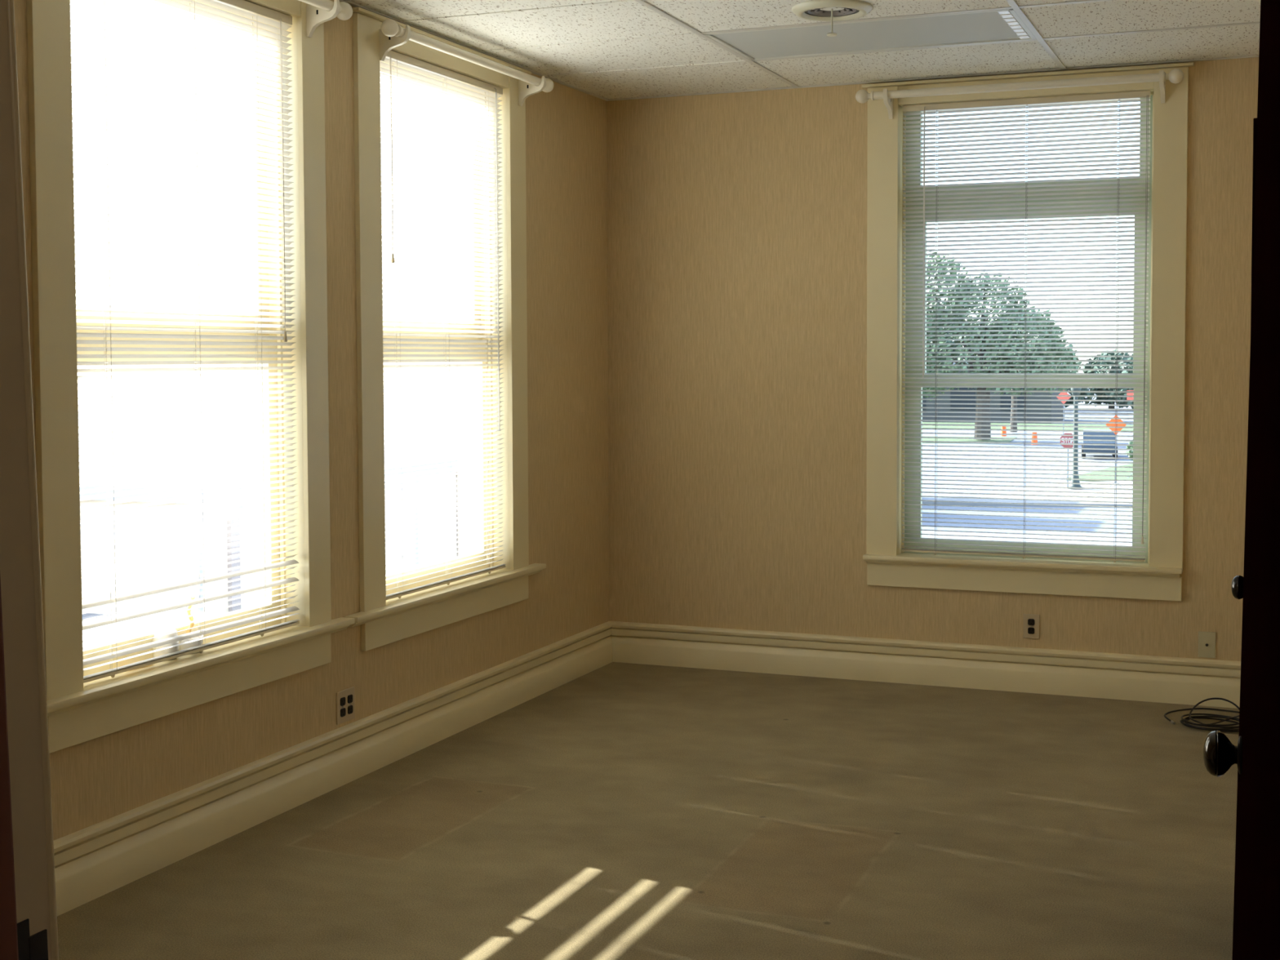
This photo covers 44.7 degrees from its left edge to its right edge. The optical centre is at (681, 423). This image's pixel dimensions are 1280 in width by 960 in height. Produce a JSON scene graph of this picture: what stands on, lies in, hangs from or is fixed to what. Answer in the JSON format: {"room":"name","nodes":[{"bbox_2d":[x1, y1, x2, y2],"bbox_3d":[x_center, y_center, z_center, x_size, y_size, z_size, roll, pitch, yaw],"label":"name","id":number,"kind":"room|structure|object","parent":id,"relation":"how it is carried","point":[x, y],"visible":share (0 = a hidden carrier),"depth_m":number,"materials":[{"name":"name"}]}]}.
{"room":"empty office room","nodes":[
{"label":"empty office room","id":0,"kind":"room"},
{"bbox_2d":[13,0,608,840],"bbox_3d":[-1.514,-0.114,5.060,0.240,2.826,6.230,1,3,21],"label":"wall","id":1,"kind":"structure","parent":0,"point":[94,781],"depth_m":6.17,"materials":[{"name":"beige paint"}]},
{"bbox_2d":[26,0,355,753],"bbox_3d":[-1.590,-0.293,4.843,0.350,2.309,1.477,1,3,21],"label":"window","id":2,"kind":"structure","parent":1,"relation":"in","point":[78,712],"depth_m":4.85,"materials":[{"name":"beige paint"}]},
{"bbox_2d":[152,622,178,660],"bbox_3d":[-1.585,0.665,4.773,0.080,0.110,0.080,1,3,21],"label":"jar","id":3,"kind":"object","parent":2,"relation":"on","point":[171,630],"visible":0.56,"depth_m":4.74,"materials":[{"name":"white ceramic"}]},
{"bbox_2d":[70,0,300,683],"bbox_3d":[-1.502,-0.316,4.787,0.039,2.064,1.046,1,3,21],"label":"window blind","id":4,"kind":"object","parent":2,"relation":"attached to","point":[244,8],"visible":0.94,"depth_m":4.75,"materials":[{"name":"beige plastic"}]},
{"bbox_2d":[178,635,203,653],"bbox_3d":[-1.543,0.691,4.876,0.084,0.050,0.084,1,3,21],"label":"cup","id":5,"kind":"object","parent":2,"relation":"on","point":[195,643],"visible":0.41,"depth_m":4.84,"materials":[{"name":"white ceramic"}]},
{"bbox_2d":[186,595,195,633],"bbox_3d":[-1.541,0.624,4.878,0.025,0.170,0.031,2,3,41],"label":"stalk","id":6,"kind":"object","parent":5,"relation":"in","point":[188,612],"visible":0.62,"depth_m":4.88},
{"bbox_2d":[306,0,339,37],"bbox_3d":[-1.210,-1.369,5.245,0.122,0.121,0.019,1,3,21],"label":"rod bracket","id":7,"kind":"object","parent":2,"relation":"attached to","point":[315,16],"visible":0.97,"depth_m":5.25,"materials":[{"name":"beige paint"}]},
{"bbox_2d":[298,0,352,20],"bbox_3d":[-1.384,-1.382,4.716,0.062,0.062,1.332,1,3,21],"label":"curtain rod","id":8,"kind":"object","parent":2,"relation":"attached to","point":[345,12],"visible":0.8,"depth_m":5.24,"materials":[{"name":"beige paint"}]},
{"bbox_2d":[53,621,613,915],"bbox_3d":[-1.405,1.203,5.016,0.030,0.198,5.838,1,3,21],"label":"baseboard","id":9,"kind":"structure","parent":1,"relation":"attached to","point":[94,861],"depth_m":5.24,"materials":[{"name":"beige paint"}]},
{"bbox_2d":[336,686,355,724],"bbox_3d":[-1.202,1.007,5.563,0.010,0.116,0.110,1,3,21],"label":"wall outlet","id":10,"kind":"object","parent":1,"relation":"attached to","point":[344,698],"visible":1,"depth_m":5.56,"materials":[{"name":"beige plastic"}]},
{"bbox_2d":[340,697,345,706],"bbox_3d":[-1.208,0.989,5.540,0.004,0.029,0.029,1,3,21],"label":"socket","id":11,"kind":"object","parent":10,"relation":"attached to","point":[342,699],"depth_m":5.54,"materials":[{"name":"black plastic"}]},
{"bbox_2d":[340,707,346,716],"bbox_3d":[-1.208,1.028,5.542,0.004,0.029,0.029,1,3,21],"label":"socket","id":12,"kind":"object","parent":10,"relation":"attached to","point":[343,710],"depth_m":5.54,"materials":[{"name":"black plastic"}]},
{"bbox_2d":[347,694,352,703],"bbox_3d":[-1.191,0.987,5.583,0.004,0.029,0.029,1,3,21],"label":"socket","id":13,"kind":"object","parent":10,"relation":"attached to","point":[349,696],"depth_m":5.58,"materials":[{"name":"black plastic"}]},
{"bbox_2d":[347,705,352,714],"bbox_3d":[-1.191,1.026,5.585,0.004,0.029,0.029,1,3,21],"label":"socket","id":14,"kind":"object","parent":10,"relation":"attached to","point":[349,707],"depth_m":5.58,"materials":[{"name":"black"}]},
{"bbox_2d":[344,7,546,651],"bbox_3d":[-1.044,-0.356,6.253,0.350,2.309,1.518,1,3,21],"label":"window","id":15,"kind":"structure","parent":1,"relation":"in","point":[382,621],"depth_m":6.39,"materials":[{"name":"beige paint"}]},
{"bbox_2d":[378,24,410,61],"bbox_3d":[-1.046,-1.388,5.669,0.122,0.121,0.019,1,3,21],"label":"rod bracket","id":16,"kind":"object","parent":15,"relation":"attached to","point":[387,43],"visible":0.78,"depth_m":5.67,"materials":[{"name":"beige paint"}]},
{"bbox_2d":[379,49,506,599],"bbox_3d":[-0.947,-0.380,6.217,0.042,2.064,0.994,1,3,21],"label":"window blind","id":17,"kind":"object","parent":15,"relation":"attached to","point":[401,60],"visible":0.94,"depth_m":6.19,"materials":[{"name":"beige plastic"}]},
{"bbox_2d":[518,75,546,106],"bbox_3d":[-0.645,-1.434,6.703,0.122,0.121,0.019,1,3,21],"label":"rod bracket","id":18,"kind":"object","parent":15,"relation":"attached to","point":[525,89],"visible":0.95,"depth_m":6.70,"materials":[{"name":"beige paint"}]},
{"bbox_2d":[381,18,554,92],"bbox_3d":[-0.818,-1.447,6.177,0.062,0.062,1.337,1,3,21],"label":"curtain rod","id":19,"kind":"object","parent":18,"relation":"attached to","point":[389,28],"visible":0.95,"depth_m":6.04,"materials":[{"name":"beige paint"}]},
{"bbox_2d":[57,662,1239,959],"bbox_3d":[0.050,1.374,4.403,3.230,0.100,6.010,1,3,21],"label":"floor","id":20,"kind":"structure","parent":0,"point":[618,811],"depth_m":4.85,"materials":[{"name":"tile"}]},
{"bbox_2d":[1164,697,1239,732],"bbox_3d":[2.171,1.187,6.437,0.342,0.084,0.424,1,3,21],"label":"cable","id":21,"kind":"object","parent":20,"relation":"on","point":[1221,727],"visible":0.83,"depth_m":6.39,"materials":[{"name":"black plastic"}]},
{"bbox_2d":[338,0,1260,101],"bbox_3d":[0.072,-1.522,4.356,3.390,0.161,6.000,1,3,21],"label":"ceiling","id":22,"kind":"structure","parent":0,"point":[605,50],"depth_m":6.17,"materials":[{"name":"tile"}]},
{"bbox_2d":[791,0,872,36],"bbox_3d":[0.542,-1.455,5.631,0.292,0.102,0.292,1,3,21],"label":"ceiling vent","id":23,"kind":"object","parent":22,"relation":"in","point":[860,9],"visible":1,"depth_m":5.62,"materials":[{"name":"metal"}]},
{"bbox_2d":[704,8,1036,60],"bbox_3d":[0.747,-1.529,6.121,1.195,0.014,0.586,1,3,21],"label":"recessed light","id":24,"kind":"object","parent":22,"relation":"in","point":[996,25],"visible":0.99,"depth_m":6.12,"materials":[{"name":"white plastic"}]},
{"bbox_2d":[606,57,1258,661],"bbox_3d":[1.303,-0.218,7.254,3.430,2.826,0.380,1,3,21],"label":"wall","id":25,"kind":"structure","parent":0,"point":[737,221],"depth_m":7.35,"materials":[{"name":"beige paint"}]},
{"bbox_2d":[609,621,1240,708],"bbox_3d":[1.107,1.101,7.169,3.160,0.198,0.030,1,3,21],"label":"baseboard","id":26,"kind":"structure","parent":25,"relation":"attached to","point":[1126,677],"depth_m":7.14,"materials":[{"name":"beige paint"}]},
{"bbox_2d":[862,62,1194,601],"bbox_3d":[1.557,-0.399,7.067,1.447,2.309,0.350,1,3,21],"label":"window","id":27,"kind":"structure","parent":25,"relation":"in","point":[1156,578],"depth_m":6.99,"materials":[{"name":"beige paint"}]},
{"bbox_2d":[883,88,893,119],"bbox_3d":[0.934,-1.450,7.051,0.019,0.121,0.122,1,3,21],"label":"rod bracket","id":28,"kind":"object","parent":27,"relation":"attached to","point":[888,103],"visible":0.97,"depth_m":7.05,"materials":[{"name":"beige paint"}]},
{"bbox_2d":[855,68,1183,103],"bbox_3d":[1.452,-1.478,6.819,1.422,0.062,0.062,1,3,21],"label":"curtain rod","id":29,"kind":"object","parent":27,"relation":"attached to","point":[1176,75],"visible":1,"depth_m":6.79,"materials":[{"name":"beige paint"}]},
{"bbox_2d":[901,90,1151,562],"bbox_3d":[1.523,-0.421,6.982,1.090,2.062,0.042,1,3,21],"label":"window blind","id":30,"kind":"object","parent":27,"relation":"attached to","point":[1141,94],"visible":1,"depth_m":6.97,"materials":[{"name":"beige plastic"}]},
{"bbox_2d":[1159,70,1165,102],"bbox_3d":[2.044,-1.434,6.622,0.019,0.121,0.122,1,3,21],"label":"rod bracket","id":31,"kind":"object","parent":27,"relation":"attached to","point":[1162,83],"visible":0.98,"depth_m":6.60,"materials":[{"name":"beige paint"}]},
{"bbox_2d":[1022,613,1039,639],"bbox_3d":[1.570,0.910,6.992,0.072,0.110,0.010,1,3,21],"label":"wall outlet","id":32,"kind":"object","parent":25,"relation":"attached to","point":[1031,621],"visible":1,"depth_m":6.99,"materials":[{"name":"beige plastic"}]},
{"bbox_2d":[1027,618,1034,625],"bbox_3d":[1.569,0.890,6.989,0.029,0.029,0.004,1,3,21],"label":"socket","id":33,"kind":"object","parent":32,"relation":"attached to","point":[1030,621],"depth_m":6.99,"materials":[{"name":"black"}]},
{"bbox_2d":[1027,627,1034,634],"bbox_3d":[1.569,0.929,6.991,0.029,0.029,0.004,1,3,21],"label":"socket","id":34,"kind":"object","parent":32,"relation":"attached to","point":[1030,630],"depth_m":6.99,"materials":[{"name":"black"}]},
{"bbox_2d":[1198,631,1216,657],"bbox_3d":[2.267,0.955,6.719,0.072,0.112,0.020,1,3,21],"label":"wall plate","id":35,"kind":"object","parent":25,"relation":"attached to","point":[1206,640],"visible":1,"depth_m":6.72,"materials":[{"name":"beige plastic"}]},
{"bbox_3d":[-0.920,0.036,1.568,3.390,2.826,0.140,1,3,21],"label":"wall","id":36,"kind":"structure","parent":0,"visible":0},
{"bbox_2d":[0,0,58,959],"bbox_3d":[-0.186,0.371,1.298,1.367,2.219,0.178,1,3,21],"label":"door frame","id":37,"kind":"structure","parent":36,"relation":"in","point":[28,930],"depth_m":1.52,"materials":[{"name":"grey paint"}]},
{"bbox_3d":[1.648,-0.068,3.784,0.200,2.826,5.850,1,3,21],"label":"wall","id":38,"kind":"structure","parent":0,"visible":0},
{"bbox_2d":[1203,0,1279,959],"bbox_3d":[0.610,0.391,1.633,0.107,2.079,0.907,1,3,18],"label":"door","id":39,"kind":"structure","parent":38,"relation":"in","point":[1256,754],"depth_m":1.67,"materials":[{"name":"black wood"}]},
{"bbox_2d":[1231,118,1257,599],"bbox_3d":[1.481,0.303,3.949,0.084,2.048,0.700,1,3,28],"label":"door","id":40,"kind":"structure","parent":38,"relation":"in","point":[1237,587],"depth_m":3.60,"materials":[{"name":"black wood"}]},
{"label":"outside","id":41,"kind":"structure","parent":0,"visible":0},
{"bbox_2d":[77,382,1133,621],"bbox_3d":[45.933,-2.441,182.860,280.000,0.500,480.000,1,3,21],"label":"ground","id":42,"kind":"structure","parent":41,"point":[86,615],"depth_m":88.06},
{"bbox_2d":[80,476,418,647],"bbox_3d":[-4.020,3.039,9.536,5.660,3.950,18.520,1,3,21],"label":"building","id":43,"kind":"structure","parent":42,"relation":"on","point":[95,634],"depth_m":14.39,"materials":[{"name":"white"}]},
{"bbox_2d":[79,428,458,614],"bbox_3d":[-9.223,2.129,44.502,9.600,2.750,24.600,1,3,21],"label":"building","id":44,"kind":"structure","parent":42,"relation":"on","point":[124,607],"depth_m":32.89,"materials":[{"name":"beige"}]},
{"bbox_2d":[926,311,968,359],"bbox_3d":[23.747,-6.655,150.540,8.965,10.679,6.391,1,3,21],"label":"tree","id":45,"kind":"object","parent":42,"relation":"on","point":[946,341],"visible":0.05,"depth_m":149.46,"materials":[{"name":"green plant"}]},
{"bbox_2d":[922,361,1064,423],"bbox_3d":[18.473,-2.836,131.224,26.600,4.950,8.600,1,3,21],"label":"building","id":46,"kind":"structure","parent":42,"relation":"on","point":[955,388],"depth_m":124.97,"materials":[{"name":"grey"}]},
{"bbox_2d":[1000,424,1006,436],"bbox_3d":[21.485,0.449,103.910,0.380,0.750,0.380,1,3,21],"label":"traffic barrel","id":47,"kind":"object","parent":42,"relation":"on","point":[1002,428],"visible":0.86,"depth_m":103.76,"materials":[{"name":"orange plastic"}]},
{"bbox_2d":[987,315,1077,431],"bbox_3d":[24.149,-3.625,108.049,6.773,8.325,5.112,1,3,21],"label":"tree","id":48,"kind":"object","parent":42,"relation":"on","point":[1060,332],"visible":0.02,"depth_m":107.36,"materials":[{"name":"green plant"}]},
{"bbox_2d":[1031,431,1037,444],"bbox_3d":[21.301,0.881,94.019,0.380,0.750,0.380,1,3,21],"label":"traffic barrel","id":49,"kind":"object","parent":42,"relation":"on","point":[1033,433],"visible":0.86,"depth_m":93.87,"materials":[{"name":"orange plastic"}]},
{"bbox_2d":[1056,390,1071,446],"bbox_3d":[22.094,-0.342,90.089,0.840,3.278,0.418,1,3,21],"label":"sign","id":50,"kind":"object","parent":42,"relation":"on","point":[1060,393],"visible":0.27,"depth_m":90.01,"materials":[{"name":"red metal"}]},
{"bbox_2d":[1064,365,1092,407],"bbox_3d":[33.823,-3.949,145.749,8.946,5.641,6.519,1,3,21],"label":"tree","id":51,"kind":"object","parent":42,"relation":"on","point":[1082,388],"visible":0.03,"depth_m":144.72,"materials":[{"name":"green plant"}]},
{"bbox_2d":[1081,429,1117,458],"bbox_3d":[22.057,1.057,82.250,1.800,1.420,4.300,0,3,14],"label":"car","id":52,"kind":"object","parent":42,"relation":"on","point":[1084,433],"visible":0.58,"depth_m":80.73,"materials":[{"name":"grey paint"}]},
{"bbox_2d":[1067,349,1133,408],"bbox_3d":[41.789,-4.379,152.136,8.938,5.897,6.585,1,3,21],"label":"tree","id":53,"kind":"object","parent":42,"relation":"on","point":[1102,353],"visible":0.25,"depth_m":151.32,"materials":[{"name":"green plant"}]},
{"bbox_2d":[1103,354,1133,408],"bbox_3d":[43.034,-3.952,142.041,9.089,5.915,6.600,1,3,21],"label":"tree","id":54,"kind":"object","parent":42,"relation":"on","point":[1128,358],"visible":0.05,"depth_m":142.13,"materials":[{"name":"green plant"}]},
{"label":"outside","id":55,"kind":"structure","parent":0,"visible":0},
{"bbox_2d":[1068,463,1133,481],"bbox_3d":[26.264,2.336,67.799,17.600,0.100,17.000,1,3,21],"label":"lawn","id":56,"kind":"structure","parent":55,"point":[1130,464],"depth_m":69.02,"materials":[{"name":"green plant"}]},
{"bbox_2d":[1125,441,1133,460],"bbox_3d":[22.126,1.301,74.739,1.559,1.301,1.722,1,3,21],"label":"shrub","id":57,"kind":"object","parent":56,"relation":"on","point":[1130,442],"visible":0.12,"depth_m":74.59,"materials":[{"name":"green plant"}]},
{"bbox_2d":[1126,390,1133,478],"bbox_3d":[19.369,0.444,66.676,0.620,3.765,0.418,1,3,21],"label":"sign","id":58,"kind":"object","parent":56,"relation":"on","point":[1127,393],"visible":0.27,"depth_m":66.63,"materials":[{"name":"red metal"}]},
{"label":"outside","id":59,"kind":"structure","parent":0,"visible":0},
{"bbox_2d":[922,435,1017,444],"bbox_3d":[4.610,0.947,101.879,33.400,0.030,13.000,1,3,21],"label":"lawn","id":60,"kind":"structure","parent":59,"point":[923,439],"depth_m":98.47,"materials":[{"name":"green plant"}]},
{"bbox_2d":[922,251,1081,439],"bbox_3d":[17.111,-5.025,98.646,15.898,11.989,6.902,1,3,21],"label":"tree","id":61,"kind":"object","parent":60,"relation":"on","point":[927,256],"visible":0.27,"depth_m":96.83,"materials":[{"name":"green plant"}]},
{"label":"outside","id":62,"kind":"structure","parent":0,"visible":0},
{"bbox_2d":[922,422,1133,431],"bbox_3d":[25.703,0.212,116.755,90.000,0.080,10.000,1,3,21],"label":"lawn","id":63,"kind":"structure","parent":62,"point":[939,423],"depth_m":116.29,"materials":[{"name":"green plant"}]},
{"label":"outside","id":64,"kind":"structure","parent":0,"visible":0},
{"bbox_2d":[922,480,1133,507],"bbox_3d":[19.078,2.740,58.794,18.500,0.120,12.000,1,3,21],"label":"sidewalk","id":65,"kind":"structure","parent":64,"point":[1106,482],"depth_m":57.84,"materials":[{"name":"concrete"}]},
{"bbox_2d":[1060,433,1073,487],"bbox_3d":[15.388,1.459,62.045,0.610,2.175,0.067,1,3,21],"label":"stop sign","id":66,"kind":"object","parent":65,"relation":"on","point":[1061,437],"visible":0.68,"depth_m":62.03,"materials":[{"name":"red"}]},
{"bbox_2d":[1067,387,1082,489],"bbox_3d":[15.545,0.381,61.451,0.600,4.380,0.600,1,3,21],"label":"street lamp","id":67,"kind":"object","parent":65,"relation":"on","point":[1072,388],"visible":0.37,"depth_m":61.38,"materials":[{"name":"grey"}]},
{"bbox_2d":[1106,414,1126,487],"bbox_3d":[17.297,1.086,62.033,0.800,2.898,0.418,1,3,21],"label":"sign","id":68,"kind":"object","parent":65,"relation":"on","point":[1112,420],"visible":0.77,"depth_m":61.97,"materials":[{"name":"orange metal"}]},
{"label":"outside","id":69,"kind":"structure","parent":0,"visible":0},
{"bbox_2d":[921,530,1132,546],"bbox_3d":[14.608,3.599,39.634,35.570,0.100,10.187,1,3,18],"label":"sidewalk","id":70,"kind":"structure","parent":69,"point":[1104,539],"depth_m":45.28,"materials":[{"name":"concrete"}]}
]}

